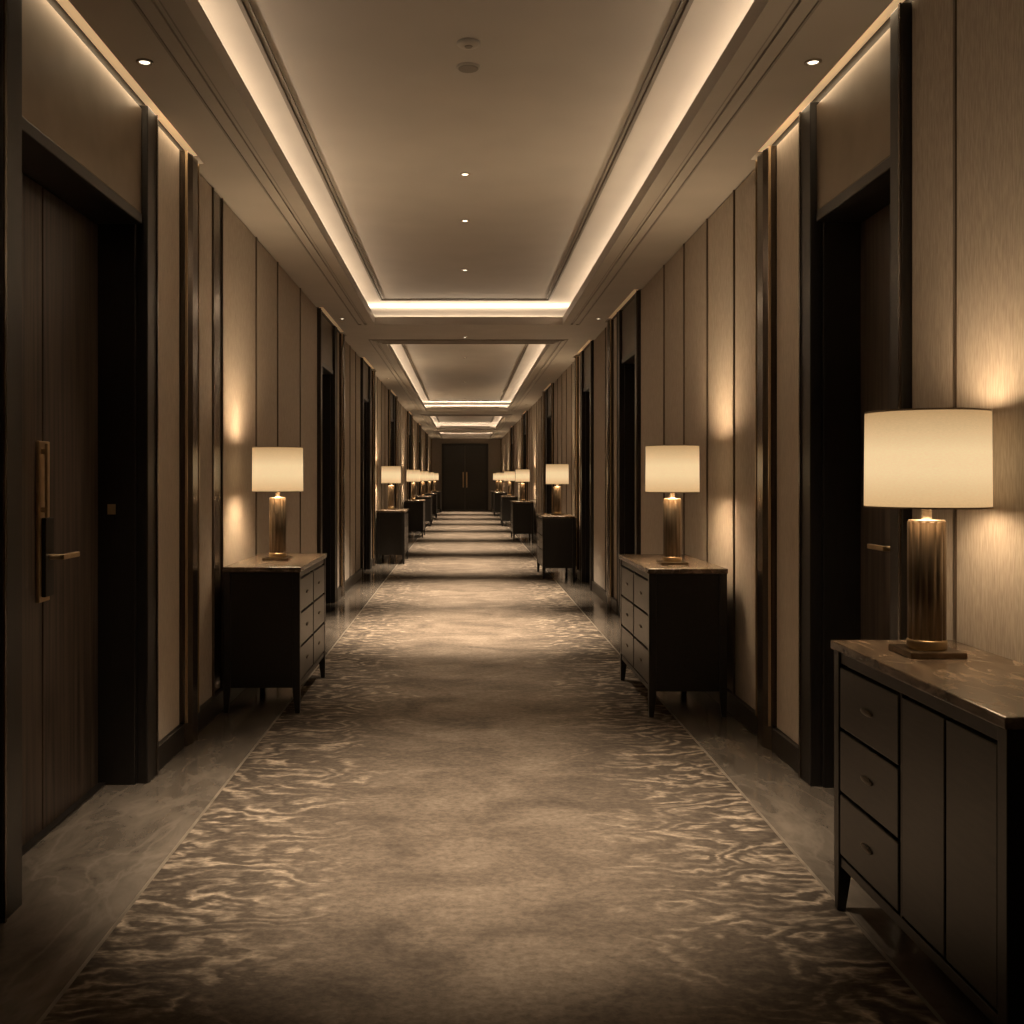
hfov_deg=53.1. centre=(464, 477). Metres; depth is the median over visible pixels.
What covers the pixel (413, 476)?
table lamp
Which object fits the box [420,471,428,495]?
table lamp
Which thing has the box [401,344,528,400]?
trim
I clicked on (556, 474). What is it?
table lamp
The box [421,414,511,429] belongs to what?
trim
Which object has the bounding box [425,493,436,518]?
base cabinet
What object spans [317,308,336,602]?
door
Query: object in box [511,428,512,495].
door
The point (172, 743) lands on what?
baseboard
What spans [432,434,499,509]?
wall
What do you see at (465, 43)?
smoke detector
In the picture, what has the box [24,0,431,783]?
wall
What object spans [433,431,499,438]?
trim
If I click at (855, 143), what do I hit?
door
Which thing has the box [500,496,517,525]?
base cabinet
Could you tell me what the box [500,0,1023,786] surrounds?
wall
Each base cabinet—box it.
[222,553,326,713]
[376,509,408,563]
[404,500,424,537]
[416,496,432,526]
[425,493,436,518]
[431,491,440,511]
[491,491,502,511]
[493,492,506,515]
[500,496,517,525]
[510,501,533,540]
[536,513,575,578]
[619,554,727,717]
[831,640,1023,1023]
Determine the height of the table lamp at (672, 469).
0.702 m
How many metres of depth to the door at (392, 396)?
20.30 m
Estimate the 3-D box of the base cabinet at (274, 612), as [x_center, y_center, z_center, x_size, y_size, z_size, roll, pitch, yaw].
[-1.163,0.929,6.400,0.452,0.839,1.096,0,0,0]
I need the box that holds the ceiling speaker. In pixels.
[456,62,479,72]
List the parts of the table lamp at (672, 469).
lamp shade, plate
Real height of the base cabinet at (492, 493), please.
0.839 m
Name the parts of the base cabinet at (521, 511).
leg, leg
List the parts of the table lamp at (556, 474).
lamp shade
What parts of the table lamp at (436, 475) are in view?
lamp shade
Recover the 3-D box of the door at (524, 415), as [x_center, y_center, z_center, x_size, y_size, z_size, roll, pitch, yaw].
[1.635,-0.148,25.800,0.261,2.996,1.280,0,0,0]
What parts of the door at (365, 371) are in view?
header panel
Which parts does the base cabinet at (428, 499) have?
leg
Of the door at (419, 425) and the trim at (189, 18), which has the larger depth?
the door at (419, 425)
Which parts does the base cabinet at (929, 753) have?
leg, pull, pull, pull, drawer, drawer, drawer, cabinet door, cabinet door, leg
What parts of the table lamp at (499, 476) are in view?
lamp shade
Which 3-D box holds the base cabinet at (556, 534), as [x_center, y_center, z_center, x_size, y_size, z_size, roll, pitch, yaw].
[1.253,0.929,14.200,0.452,0.839,1.096,0,0,0]
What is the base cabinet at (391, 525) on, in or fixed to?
on the floor
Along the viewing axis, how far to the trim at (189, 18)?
4.84 m
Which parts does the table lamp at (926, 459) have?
plate, lamp shade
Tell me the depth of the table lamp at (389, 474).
16.40 m
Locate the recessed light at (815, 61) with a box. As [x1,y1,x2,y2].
[804,58,821,65]
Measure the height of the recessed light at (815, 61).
0.006 m
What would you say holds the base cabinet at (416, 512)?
on the floor
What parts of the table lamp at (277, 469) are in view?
lamp shade, plate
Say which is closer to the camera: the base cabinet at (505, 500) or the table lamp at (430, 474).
the base cabinet at (505, 500)
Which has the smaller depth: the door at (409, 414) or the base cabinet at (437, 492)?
the door at (409, 414)
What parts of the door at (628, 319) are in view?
header panel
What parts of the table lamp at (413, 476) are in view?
lamp shade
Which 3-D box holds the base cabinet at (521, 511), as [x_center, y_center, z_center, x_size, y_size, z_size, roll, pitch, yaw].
[1.253,0.929,22.600,0.452,0.839,1.096,0,0,0]
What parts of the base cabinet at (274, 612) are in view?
leg, leg, drawer, drawer, drawer, frame, drawer, drawer, drawer, leg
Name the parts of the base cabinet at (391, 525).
leg, leg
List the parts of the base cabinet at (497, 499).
leg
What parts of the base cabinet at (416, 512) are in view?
leg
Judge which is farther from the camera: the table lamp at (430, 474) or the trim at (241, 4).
the table lamp at (430, 474)
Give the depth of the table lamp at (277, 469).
6.27 m
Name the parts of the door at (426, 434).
frame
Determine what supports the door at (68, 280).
in the wall at (237, 336)
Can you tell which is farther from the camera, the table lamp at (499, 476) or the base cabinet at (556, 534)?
the table lamp at (499, 476)
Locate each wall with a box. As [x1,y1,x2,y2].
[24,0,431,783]
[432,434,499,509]
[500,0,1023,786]
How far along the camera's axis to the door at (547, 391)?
19.00 m
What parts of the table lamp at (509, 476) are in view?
lamp shade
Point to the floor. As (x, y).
(80, 878)
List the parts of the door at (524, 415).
frame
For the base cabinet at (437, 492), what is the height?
0.839 m
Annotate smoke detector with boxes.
[457,38,479,49]
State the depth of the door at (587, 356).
13.23 m
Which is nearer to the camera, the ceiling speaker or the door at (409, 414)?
the ceiling speaker
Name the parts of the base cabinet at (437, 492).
leg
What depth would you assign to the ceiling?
5.45 m
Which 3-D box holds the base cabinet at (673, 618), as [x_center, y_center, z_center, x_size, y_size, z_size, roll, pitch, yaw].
[1.253,0.929,6.300,0.452,0.839,1.096,0,0,0]
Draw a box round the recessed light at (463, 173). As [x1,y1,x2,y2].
[459,172,470,175]
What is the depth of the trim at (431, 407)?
34.37 m
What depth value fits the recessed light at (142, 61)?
4.06 m
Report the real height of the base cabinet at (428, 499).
0.839 m
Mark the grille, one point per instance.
(462, 68)
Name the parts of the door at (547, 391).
header panel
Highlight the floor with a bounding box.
[0,510,992,1023]
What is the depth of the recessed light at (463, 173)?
6.29 m
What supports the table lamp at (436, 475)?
on the base cabinet at (437, 492)
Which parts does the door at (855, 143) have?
header panel, lever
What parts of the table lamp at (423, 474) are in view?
lamp shade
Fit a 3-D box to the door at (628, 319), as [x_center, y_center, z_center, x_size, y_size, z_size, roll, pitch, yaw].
[1.635,-0.148,9.570,0.261,2.996,1.180,0,0,0]
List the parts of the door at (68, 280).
handle plate, sill, lever, header panel, strike plate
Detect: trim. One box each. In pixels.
[131,0,821,324]
[236,0,693,300]
[369,340,567,410]
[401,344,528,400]
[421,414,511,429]
[431,407,498,422]
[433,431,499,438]
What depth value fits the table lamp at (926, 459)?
2.85 m
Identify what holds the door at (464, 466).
in the wall at (493, 444)
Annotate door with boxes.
[0,0,157,922]
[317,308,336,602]
[360,358,370,576]
[391,394,394,506]
[409,414,410,499]
[419,425,420,495]
[426,434,427,492]
[442,444,487,509]
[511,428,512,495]
[523,414,525,499]
[545,387,550,512]
[580,341,593,590]
[617,290,640,615]
[799,2,911,787]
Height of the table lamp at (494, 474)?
0.702 m
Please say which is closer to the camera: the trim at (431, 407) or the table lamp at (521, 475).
the table lamp at (521, 475)
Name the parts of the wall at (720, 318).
wall panel, wall panel, wall panel, wall panel, wall panel, wall panel, wall panel, wall panel, wall panel, wall panel, wall panel, wall panel, wall panel, wall panel, wall panel, wall panel, wall panel, wall panel, wall panel, wall panel, wall panel, wall panel, wall panel, wall panel, wall panel, wall panel, wall panel, wall panel, wall panel, wall panel, wall panel, wall panel, wall panel, wall panel, wall panel, wall panel, wall panel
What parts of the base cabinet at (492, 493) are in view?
leg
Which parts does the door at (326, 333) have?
header panel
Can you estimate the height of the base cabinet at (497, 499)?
0.839 m
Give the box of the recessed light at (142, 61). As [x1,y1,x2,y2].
[136,58,153,65]
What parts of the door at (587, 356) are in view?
header panel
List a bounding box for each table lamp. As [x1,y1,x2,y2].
[252,446,302,560]
[381,466,400,509]
[407,470,419,499]
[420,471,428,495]
[428,472,433,492]
[433,473,438,490]
[493,473,498,490]
[496,473,503,491]
[504,471,514,495]
[515,469,529,500]
[546,464,568,514]
[645,445,699,564]
[863,408,992,658]
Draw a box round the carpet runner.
[36,510,946,1023]
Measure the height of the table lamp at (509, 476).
0.702 m
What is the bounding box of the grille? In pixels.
[458,65,477,72]
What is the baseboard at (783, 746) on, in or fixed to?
attached to the wall at (720, 318)
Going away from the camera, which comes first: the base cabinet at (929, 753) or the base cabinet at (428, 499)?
the base cabinet at (929, 753)
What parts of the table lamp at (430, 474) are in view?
lamp shade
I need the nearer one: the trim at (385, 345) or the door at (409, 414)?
the trim at (385, 345)
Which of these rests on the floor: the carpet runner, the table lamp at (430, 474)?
the carpet runner
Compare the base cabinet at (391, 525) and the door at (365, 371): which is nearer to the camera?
the door at (365, 371)
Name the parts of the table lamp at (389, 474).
lamp shade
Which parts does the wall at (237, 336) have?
wall panel, wall panel, wall panel, wall panel, wall panel, wall panel, wall panel, wall panel, wall panel, wall panel, wall panel, wall panel, wall panel, wall panel, wall panel, wall panel, wall panel, wall panel, wall panel, wall panel, wall panel, wall panel, wall panel, wall panel, wall panel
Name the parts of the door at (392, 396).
header panel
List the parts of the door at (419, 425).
frame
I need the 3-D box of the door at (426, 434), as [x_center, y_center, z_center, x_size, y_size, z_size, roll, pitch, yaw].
[-1.524,-0.148,37.500,0.261,2.996,1.280,0,0,0]
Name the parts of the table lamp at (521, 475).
lamp shade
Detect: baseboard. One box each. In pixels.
[158,555,381,770]
[530,533,798,773]
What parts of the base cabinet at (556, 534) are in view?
leg, drawer, drawer, drawer, leg, leg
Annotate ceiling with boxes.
[56,0,904,438]
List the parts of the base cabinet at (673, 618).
leg, drawer, drawer, drawer, frame, drawer, drawer, drawer, leg, leg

